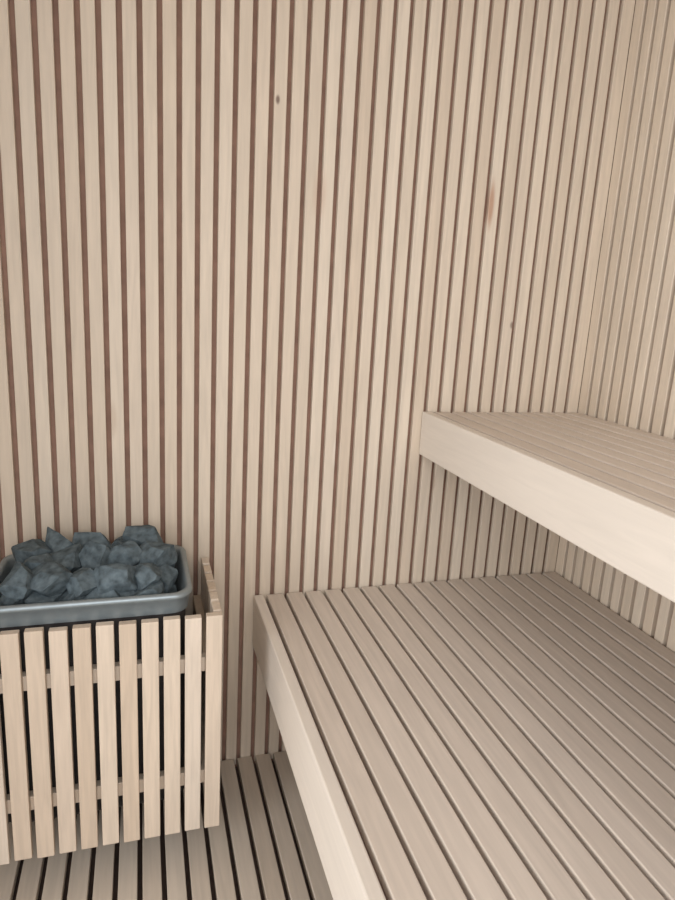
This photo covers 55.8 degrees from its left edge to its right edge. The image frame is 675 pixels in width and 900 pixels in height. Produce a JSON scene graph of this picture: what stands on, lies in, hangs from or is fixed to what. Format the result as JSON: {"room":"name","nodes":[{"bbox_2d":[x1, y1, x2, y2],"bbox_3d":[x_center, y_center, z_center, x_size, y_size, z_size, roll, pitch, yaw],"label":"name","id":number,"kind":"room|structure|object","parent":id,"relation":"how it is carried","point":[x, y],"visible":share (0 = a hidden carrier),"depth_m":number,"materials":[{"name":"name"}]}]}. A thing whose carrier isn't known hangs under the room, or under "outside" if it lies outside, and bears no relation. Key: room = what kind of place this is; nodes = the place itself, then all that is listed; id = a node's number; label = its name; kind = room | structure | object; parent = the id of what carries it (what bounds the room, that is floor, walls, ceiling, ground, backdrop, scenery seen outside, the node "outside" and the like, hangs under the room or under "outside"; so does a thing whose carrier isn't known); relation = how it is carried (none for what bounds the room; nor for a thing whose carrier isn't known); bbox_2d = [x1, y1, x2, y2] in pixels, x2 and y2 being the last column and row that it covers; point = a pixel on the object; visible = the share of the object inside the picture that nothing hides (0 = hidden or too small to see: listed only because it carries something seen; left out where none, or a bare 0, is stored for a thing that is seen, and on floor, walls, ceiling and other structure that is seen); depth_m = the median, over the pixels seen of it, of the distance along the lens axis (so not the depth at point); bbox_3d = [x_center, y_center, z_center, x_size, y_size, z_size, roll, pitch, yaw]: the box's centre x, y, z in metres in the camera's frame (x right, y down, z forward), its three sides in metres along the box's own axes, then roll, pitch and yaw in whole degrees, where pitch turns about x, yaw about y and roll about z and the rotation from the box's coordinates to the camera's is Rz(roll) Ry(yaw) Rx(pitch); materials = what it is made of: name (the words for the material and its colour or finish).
{"room":"spa","nodes":[
{"label":"spa","id":0,"kind":"room"},
{"bbox_2d":[0,544,191,822],"bbox_3d":[-0.501,0.469,1.330,0.370,0.466,0.269,-1,14,-17],"label":"heater","id":1,"kind":"object","parent":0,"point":[47,615],"visible":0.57,"depth_m":1.20,"materials":[{"name":"metal"}]},
{"bbox_2d":[0,525,177,605],"bbox_3d":[-0.488,0.261,1.278,0.324,0.168,0.216,-1,14,-17],"label":"stones","id":2,"kind":"object","parent":1,"relation":"in","point":[137,562],"visible":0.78,"depth_m":1.22},
{"bbox_2d":[0,544,191,627],"bbox_3d":[-0.490,0.303,1.288,0.370,0.124,0.262,-1,14,-17],"label":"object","id":3,"kind":"object","parent":1,"relation":"on","point":[116,609],"depth_m":1.18,"materials":[{"name":"metal"}]},
{"bbox_2d":[0,751,332,899],"bbox_3d":[0.051,1.080,0.567,1.822,0.060,2.312,-1,14,-17],"label":"floor","id":4,"kind":"structure","parent":0,"point":[263,846],"depth_m":1.33,"materials":[{"name":"beige wood"}]},
{"bbox_2d":[252,572,674,899],"bbox_3d":[0.516,0.825,0.650,0.845,0.450,2.278,-1,14,-17],"label":"bench","id":5,"kind":"object","parent":4,"relation":"on","point":[507,737],"visible":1,"depth_m":1.08,"materials":[{"name":"beige wood"}]},
{"bbox_2d":[0,0,635,766],"bbox_3d":[-0.218,-0.136,1.430,1.842,1.990,0.032,-1,14,-17],"label":"wall","id":6,"kind":"structure","parent":0,"point":[247,247],"depth_m":1.40,"materials":[{"name":"beige wood"}]},
{"bbox_2d":[0,557,222,864],"bbox_3d":[-0.493,0.514,1.331,0.462,0.476,0.290,-1,14,-17],"label":"guard","id":7,"kind":"object","parent":6,"relation":"attached to","point":[201,664],"visible":0.98,"depth_m":1.20,"materials":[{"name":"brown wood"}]},
{"bbox_2d":[419,412,674,602],"bbox_3d":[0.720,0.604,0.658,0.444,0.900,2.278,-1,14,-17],"label":"bench","id":8,"kind":"object","parent":6,"relation":"attached to","point":[606,488],"visible":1,"depth_m":1.12,"materials":[{"name":"beige wood"}]},
{"bbox_2d":[555,0,674,652],"bbox_3d":[0.980,0.120,0.615,0.032,1.990,2.312,-1,14,-17],"label":"wall","id":9,"kind":"structure","parent":0,"point":[628,380],"depth_m":1.47,"materials":[{"name":"beige wood"}]}
]}

